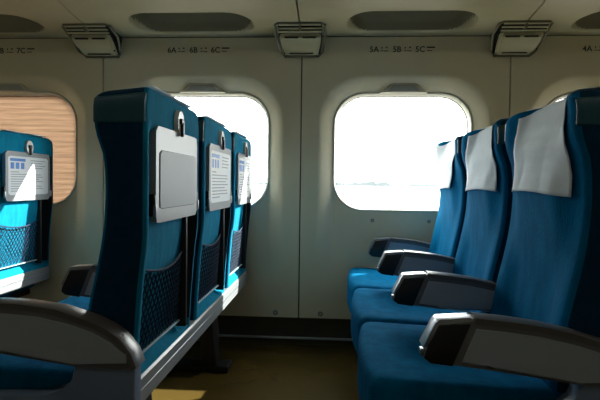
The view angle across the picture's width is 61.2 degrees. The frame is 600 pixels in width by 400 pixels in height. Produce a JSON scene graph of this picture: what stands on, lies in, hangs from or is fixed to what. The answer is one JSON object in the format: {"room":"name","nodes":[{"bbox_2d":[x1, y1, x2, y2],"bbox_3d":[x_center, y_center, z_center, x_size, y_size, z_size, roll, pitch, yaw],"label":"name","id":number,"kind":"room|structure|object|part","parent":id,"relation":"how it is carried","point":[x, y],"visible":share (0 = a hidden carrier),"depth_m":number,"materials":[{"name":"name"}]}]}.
{"room":"train carriage","nodes":[
{"label":"train carriage","id":0,"kind":"room"},
{"bbox_2d":[152,341,359,399],"bbox_3d":[-0.113,0.840,1.032,6.240,0.050,3.390,1,2,4],"label":"floor","id":1,"kind":"structure","parent":0,"point":[257,371],"depth_m":2.23,"materials":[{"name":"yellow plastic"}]},
{"bbox_2d":[0,266,49,297],"bbox_3d":[-1.577,0.549,2.435,0.504,0.402,0.500,1,2,4],"label":"frame","id":2,"kind":"object","parent":1,"relation":"on","point":[9,284],"visible":0.45,"depth_m":2.46,"materials":[{"name":"grey metal"}]},
{"bbox_3d":[-1.325,0.382,2.413,0.003,0.003,0.490,1,2,4],"label":"beam trim","id":3,"kind":"part","parent":2,"relation":"part of","materials":[{"name":"silver metal"}]},
{"bbox_2d":[0,131,52,296],"bbox_3d":[-1.569,0.077,2.431,0.572,0.786,0.556,1,2,4],"label":"seat","id":4,"kind":"object","parent":2,"relation":"on","point":[26,161],"visible":0.98,"depth_m":2.42,"materials":[{"name":"blue fabric"}]},
{"bbox_2d":[0,284,34,296],"bbox_3d":[-1.634,0.393,2.468,0.446,0.151,0.498,1,2,4],"label":"seat cushion","id":5,"kind":"object","parent":4,"relation":"on","point":[30,286],"depth_m":2.53,"materials":[{"name":"blue fabric"}]},
{"bbox_2d":[0,130,45,136],"bbox_3d":[-1.368,-0.197,2.423,0.129,0.246,0.331,1,2,4],"label":"headrest cover","id":6,"kind":"object","parent":4,"relation":"attached to","point":[0,130],"visible":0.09,"depth_m":2.40,"materials":[{"name":"white fabric"}]},
{"bbox_2d":[1,140,50,262],"bbox_3d":[-1.310,0.019,2.426,0.056,0.609,0.374,1,2,4],"label":"tray","id":7,"kind":"object","parent":4,"relation":"on","point":[25,164],"depth_m":2.42,"materials":[{"name":"grey"}]},
{"bbox_2d":[141,271,246,399],"bbox_3d":[-0.571,0.581,1.870,0.504,0.402,1.500,1,2,4],"label":"frame","id":8,"kind":"object","parent":1,"relation":"on","point":[205,327],"visible":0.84,"depth_m":1.90,"materials":[{"name":"grey metal"}]},
{"bbox_2d":[0,87,198,399],"bbox_3d":[-0.597,0.185,1.352,0.572,0.906,0.550,1,2,4],"label":"seat","id":9,"kind":"object","parent":8,"relation":"on","point":[140,301],"visible":1,"depth_m":1.13,"materials":[{"name":"blue fabric"}]},
{"bbox_2d":[0,354,74,388],"bbox_3d":[-0.661,0.441,1.391,0.446,0.151,0.498,1,2,4],"label":"seat cushion","id":10,"kind":"object","parent":9,"relation":"on","point":[15,372],"depth_m":1.15,"materials":[{"name":"blue fabric"}]},
{"bbox_3d":[-0.543,0.289,1.103,0.398,0.132,0.050,1,2,4],"label":"armrest","id":11,"kind":"part","parent":9,"relation":"part of","materials":[{"name":"grey plastic"}]},
{"bbox_3d":[-0.406,0.072,1.353,0.157,0.674,0.450,1,2,4],"label":"backrest","id":12,"kind":"part","parent":9,"relation":"part of","materials":[{"name":"blue fabric"}]},
{"bbox_2d":[119,86,191,107],"bbox_3d":[-0.394,-0.148,1.345,0.127,0.247,0.331,1,2,4],"label":"headrest cover","id":13,"kind":"object","parent":9,"relation":"attached to","point":[150,87],"visible":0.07,"depth_m":1.29,"materials":[{"name":"white fabric"}]},
{"bbox_2d":[149,110,198,325],"bbox_3d":[-0.337,0.067,1.349,0.056,0.609,0.374,1,2,4],"label":"tray","id":14,"kind":"object","parent":9,"relation":"on","point":[173,134],"depth_m":1.32,"materials":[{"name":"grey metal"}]},
{"bbox_2d":[58,117,231,319],"bbox_3d":[-0.564,0.109,1.856,0.572,0.786,0.550,1,2,4],"label":"seat","id":15,"kind":"object","parent":8,"relation":"on","point":[214,151],"visible":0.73,"depth_m":1.75,"materials":[{"name":"blue fabric"}]},
{"bbox_2d":[58,296,89,310],"bbox_3d":[-0.629,0.425,1.896,0.446,0.151,0.498,1,2,4],"label":"seat cushion","id":16,"kind":"object","parent":15,"relation":"on","point":[82,302],"depth_m":1.77,"materials":[{"name":"blue fabric"}]},
{"bbox_3d":[-0.704,0.236,1.620,0.100,0.064,0.048,1,2,4],"label":"plate","id":17,"kind":"part","parent":15,"relation":"part of","materials":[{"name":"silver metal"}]},
{"bbox_3d":[-0.547,0.262,1.611,0.325,0.106,0.050,1,2,4],"label":"armrest","id":18,"kind":"part","parent":15,"relation":"part of","materials":[{"name":"grey plastic"}]},
{"bbox_3d":[-0.374,0.056,1.859,0.157,0.674,0.450,1,2,4],"label":"backrest","id":19,"kind":"part","parent":15,"relation":"part of","materials":[{"name":"blue fabric"}]},
{"bbox_2d":[198,115,227,126],"bbox_3d":[-0.363,-0.165,1.851,0.129,0.247,0.331,1,2,4],"label":"headrest cover","id":20,"kind":"object","parent":15,"relation":"attached to","point":[206,116],"visible":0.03,"depth_m":1.81,"materials":[{"name":"white fabric"}]},
{"bbox_2d":[205,130,231,289],"bbox_3d":[-0.304,0.051,1.854,0.056,0.609,0.374,1,2,4],"label":"tray","id":21,"kind":"object","parent":15,"relation":"on","point":[218,198],"depth_m":1.85,"materials":[{"name":"grey plastic"}]},
{"bbox_3d":[-0.413,0.630,2.312,0.087,0.235,0.100,1,2,4],"label":"leg","id":22,"kind":"part","parent":8,"relation":"part of","materials":[{"name":"black metal"}]},
{"bbox_2d":[225,132,251,287],"bbox_3d":[-0.531,0.093,2.365,0.572,0.786,0.556,1,2,4],"label":"seat","id":23,"kind":"object","parent":8,"relation":"on","point":[241,194],"visible":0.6,"depth_m":2.29,"materials":[{"name":"blue fabric"}]},
{"bbox_2d":[233,131,247,138],"bbox_3d":[-0.331,-0.180,2.357,0.130,0.247,0.331,1,2,4],"label":"headrest cover","id":24,"kind":"object","parent":23,"relation":"attached to","point":[236,132],"visible":0.05,"depth_m":2.31,"materials":[{"name":"white fabric"}]},
{"bbox_2d":[235,142,251,267],"bbox_3d":[-0.272,0.035,2.360,0.056,0.609,0.374,1,2,4],"label":"tray","id":25,"kind":"object","parent":23,"relation":"on","point":[243,195],"depth_m":2.37,"materials":[{"name":"grey"}]},
{"bbox_3d":[0.467,0.597,1.804,0.504,0.402,1.500,1,2,4],"label":"seat base","id":26,"kind":"object","parent":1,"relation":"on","visible":0},
{"bbox_2d":[347,135,466,312],"bbox_3d":[0.507,0.109,2.298,0.572,0.786,0.556,1,2,4],"label":"seat","id":27,"kind":"object","parent":26,"relation":"on","point":[398,255],"visible":0.3,"depth_m":2.15,"materials":[{"name":"blue fabric"}]},
{"bbox_2d":[347,267,398,312],"bbox_3d":[0.441,0.424,2.336,0.446,0.151,0.498,1,2,4],"label":"seat cushion","id":28,"kind":"object","parent":27,"relation":"on","point":[357,278],"depth_m":2.27,"materials":[{"name":"blue fabric"}]},
{"bbox_3d":[0.399,0.220,2.563,0.100,0.064,0.043,1,2,4],"label":"plate","id":29,"kind":"part","parent":27,"relation":"part of","materials":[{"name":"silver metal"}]},
{"bbox_3d":[0.366,0.236,2.060,0.100,0.064,0.048,1,2,4],"label":"plate","id":30,"kind":"part","parent":27,"relation":"part of","materials":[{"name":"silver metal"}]},
{"bbox_3d":[0.556,0.246,2.554,0.325,0.106,0.045,1,2,4],"label":"armrest","id":31,"kind":"part","parent":27,"relation":"part of","materials":[{"name":"grey plastic"}]},
{"bbox_3d":[0.523,0.262,2.050,0.325,0.106,0.050,1,2,4],"label":"armrest","id":32,"kind":"part","parent":27,"relation":"part of","materials":[{"name":"grey plastic"}]},
{"bbox_2d":[434,139,454,189],"bbox_3d":[0.711,-0.166,2.335,0.127,0.247,0.340,1,2,4],"label":"headrest cover","id":33,"kind":"object","parent":27,"relation":"attached to","point":[444,155],"visible":0.77,"depth_m":2.35,"materials":[{"name":"white fabric"}]},
{"bbox_3d":[0.696,0.055,2.299,0.157,0.674,0.450,1,2,4],"label":"backrest","id":34,"kind":"part","parent":27,"relation":"part of","materials":[{"name":"blue fabric"}]},
{"bbox_2d":[351,120,512,354],"bbox_3d":[0.474,0.125,1.790,0.572,0.786,0.550,1,2,4],"label":"seat","id":35,"kind":"object","parent":26,"relation":"on","point":[414,298],"visible":0.46,"depth_m":1.60,"materials":[{"name":"blue fabric"}]},
{"bbox_3d":[0.334,0.252,1.554,0.100,0.064,0.048,1,2,4],"label":"plate","id":36,"kind":"part","parent":35,"relation":"part of","materials":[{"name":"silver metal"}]},
{"bbox_2d":[351,288,468,354],"bbox_3d":[0.409,0.441,1.830,0.446,0.151,0.498,1,2,4],"label":"seat cushion","id":37,"kind":"object","parent":35,"relation":"on","point":[367,304],"depth_m":1.73,"materials":[{"name":"blue fabric"}]},
{"bbox_3d":[0.491,0.278,1.545,0.325,0.106,0.050,1,2,4],"label":"armrest","id":38,"kind":"part","parent":35,"relation":"part of","materials":[{"name":"grey plastic"}]},
{"bbox_3d":[0.664,0.071,1.793,0.157,0.674,0.450,1,2,4],"label":"backrest","id":39,"kind":"part","parent":35,"relation":"part of","materials":[{"name":"blue fabric"}]},
{"bbox_2d":[465,118,508,190],"bbox_3d":[0.676,-0.149,1.773,0.126,0.245,0.349,1,2,4],"label":"headrest cover","id":40,"kind":"object","parent":35,"relation":"attached to","point":[481,167],"visible":0.8,"depth_m":1.77,"materials":[{"name":"white fabric"}]},
{"bbox_2d":[357,89,599,399],"bbox_3d":[0.441,0.201,1.286,0.572,0.906,0.550,1,2,4],"label":"seat","id":41,"kind":"object","parent":26,"relation":"on","point":[539,339],"visible":0.88,"depth_m":1.08,"materials":[{"name":"blue fabric"}]},
{"bbox_3d":[0.301,0.268,1.048,0.100,0.064,0.048,1,2,4],"label":"plate","id":42,"kind":"part","parent":41,"relation":"part of","materials":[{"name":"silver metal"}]},
{"bbox_2d":[357,322,562,399],"bbox_3d":[0.376,0.457,1.324,0.446,0.151,0.498,1,2,4],"label":"seat cushion","id":43,"kind":"object","parent":41,"relation":"on","point":[391,366],"depth_m":1.13,"materials":[{"name":"blue fabric"}]},
{"bbox_3d":[0.495,0.309,1.037,0.400,0.136,0.050,1,2,4],"label":"armrest","id":44,"kind":"part","parent":41,"relation":"part of","materials":[{"name":"grey plastic"}]},
{"bbox_3d":[0.631,0.087,1.287,0.157,0.674,0.450,1,2,4],"label":"backrest","id":45,"kind":"part","parent":41,"relation":"part of","materials":[{"name":"blue fabric"}]},
{"bbox_2d":[512,87,599,196],"bbox_3d":[0.641,-0.133,1.266,0.129,0.245,0.337,1,2,4],"label":"headrest cover","id":46,"kind":"object","parent":41,"relation":"attached to","point":[542,164],"visible":0.88,"depth_m":1.25,"materials":[{"name":"white fabric"}]},
{"bbox_2d":[0,3,599,318],"bbox_3d":[0.007,-0.336,2.643,6.240,2.200,0.102,1,2,4],"label":"wall","id":47,"kind":"structure","parent":0,"point":[303,243],"depth_m":2.62,"materials":[{"name":"beige plastic"}]},
{"bbox_2d":[0,83,76,205],"bbox_3d":[-1.549,-0.298,2.754,0.712,0.658,0.086,1,2,4],"label":"window","id":48,"kind":"structure","parent":47,"relation":"in","point":[6,89],"depth_m":2.72,"materials":[{"name":"light plastic"},{"name":"dark steel"}]},
{"bbox_2d":[0,96,75,202],"bbox_3d":[-1.548,-0.278,2.776,0.679,0.583,0.013,1,2,4],"label":"window blind","id":49,"kind":"object","parent":48,"relation":"attached to","point":[52,117],"visible":0.45,"depth_m":2.77,"materials":[{"name":"yellow"}]},
{"bbox_3d":[-1.554,-0.134,2.727,1.033,1.439,0.050,1,2,4],"label":"wall panel","id":50,"kind":"part","parent":47,"relation":"part of","materials":[{"name":"beige plastic"}]},
{"bbox_3d":[-0.516,-0.118,2.661,1.033,1.439,0.050,1,2,4],"label":"wall panel","id":51,"kind":"part","parent":47,"relation":"part of","materials":[{"name":"beige plastic"}]},
{"bbox_2d":[166,83,269,206],"bbox_3d":[-0.512,-0.282,2.688,0.712,0.658,0.086,1,2,4],"label":"window","id":52,"kind":"structure","parent":47,"relation":"in","point":[193,89],"depth_m":2.66,"materials":[{"name":"beige"}]},
{"bbox_2d":[197,304,353,346],"bbox_3d":[-0.004,0.660,2.693,6.240,0.205,0.050,1,2,4],"label":"baseboard","id":53,"kind":"structure","parent":47,"relation":"attached to","point":[234,325],"depth_m":2.67,"materials":[{"name":"black plastic"}]},
{"bbox_2d":[219,334,351,340],"bbox_3d":[-0.008,0.724,2.658,6.240,0.010,0.022,1,2,4],"label":"trim","id":54,"kind":"structure","parent":47,"relation":"attached to","point":[220,335],"depth_m":2.65,"materials":[{"name":"grey"}]},
{"bbox_2d":[333,83,472,212],"bbox_3d":[0.526,-0.267,2.621,0.712,0.658,0.086,1,2,4],"label":"window","id":55,"kind":"structure","parent":47,"relation":"in","point":[394,90],"depth_m":2.62,"materials":[{"name":"beige"}]},
{"bbox_3d":[0.522,-0.102,2.595,1.033,1.439,0.050,1,2,4],"label":"wall panel","id":56,"kind":"part","parent":47,"relation":"part of","materials":[{"name":"beige plastic"}]},
{"bbox_3d":[1.560,-0.086,2.529,1.033,1.439,0.050,1,2,4],"label":"wall panel","id":57,"kind":"part","parent":47,"relation":"part of","materials":[{"name":"beige plastic"}]},
{"bbox_2d":[547,86,599,104],"bbox_3d":[1.564,-0.251,2.555,0.712,0.658,0.086,1,2,4],"label":"window","id":58,"kind":"structure","parent":47,"relation":"in","point":[563,96],"depth_m":2.56,"materials":[{"name":"beige"}]},
{"bbox_3d":[1.565,-0.230,2.571,0.712,0.616,0.056,1,2,4],"label":"frame","id":59,"kind":"part","parent":58,"relation":"part of","materials":[{"name":"beige plastic"}]},
{"bbox_2d":[0,0,599,37],"bbox_3d":[-0.088,-1.063,0.970,6.240,0.560,3.390,1,2,4],"label":"ceiling","id":60,"kind":"structure","parent":0,"point":[18,18],"depth_m":2.34,"materials":[{"name":"yellow plastic"}]},
{"bbox_3d":[-1.565,-1.077,2.322,1.033,0.460,0.720,1,2,4],"label":"panel","id":61,"kind":"part","parent":60,"relation":"part of","materials":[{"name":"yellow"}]},
{"bbox_2d":[61,23,121,57],"bbox_3d":[-1.034,-0.796,2.553,0.256,0.118,0.228,1,2,4],"label":"ceiling vent","id":62,"kind":"object","parent":60,"relation":"in","point":[96,40],"visible":1,"depth_m":2.52,"materials":[{"name":"yellow plastic"}]},
{"bbox_3d":[-0.527,-1.061,2.256,1.033,0.460,0.720,1,2,4],"label":"panel","id":63,"kind":"part","parent":60,"relation":"part of","materials":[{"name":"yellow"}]},
{"bbox_2d":[274,22,326,57],"bbox_3d":[0.004,-0.780,2.487,0.256,0.118,0.228,1,2,4],"label":"ceiling vent","id":64,"kind":"object","parent":60,"relation":"in","point":[298,39],"visible":1,"depth_m":2.45,"materials":[{"name":"yellow plastic"}]},
{"bbox_3d":[0.510,-1.045,2.190,1.033,0.460,0.720,1,2,4],"label":"panel","id":65,"kind":"part","parent":60,"relation":"part of","materials":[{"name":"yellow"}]},
{"bbox_2d":[490,20,553,56],"bbox_3d":[1.042,-0.764,2.420,0.256,0.118,0.228,1,2,4],"label":"ceiling vent","id":66,"kind":"object","parent":60,"relation":"in","point":[513,38],"visible":1,"depth_m":2.38,"materials":[{"name":"yellow plastic"}]},
{"bbox_3d":[1.548,-1.029,2.123,1.033,0.460,0.720,1,2,4],"label":"panel","id":67,"kind":"part","parent":60,"relation":"part of","materials":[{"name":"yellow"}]},
{"label":"outside","id":68,"kind":"structure","parent":0,"visible":0},
{"bbox_2d":[251,185,439,207],"bbox_3d":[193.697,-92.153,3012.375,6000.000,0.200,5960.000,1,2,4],"label":"ground","id":69,"kind":"structure","parent":68,"point":[361,196],"depth_m":148.55,"materials":[{"name":"liquid"}]},
{"bbox_2d":[251,181,437,186],"bbox_3d":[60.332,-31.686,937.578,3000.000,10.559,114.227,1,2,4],"label":"shore","id":70,"kind":"structure","parent":69,"relation":"on","point":[368,183],"depth_m":892.83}
]}

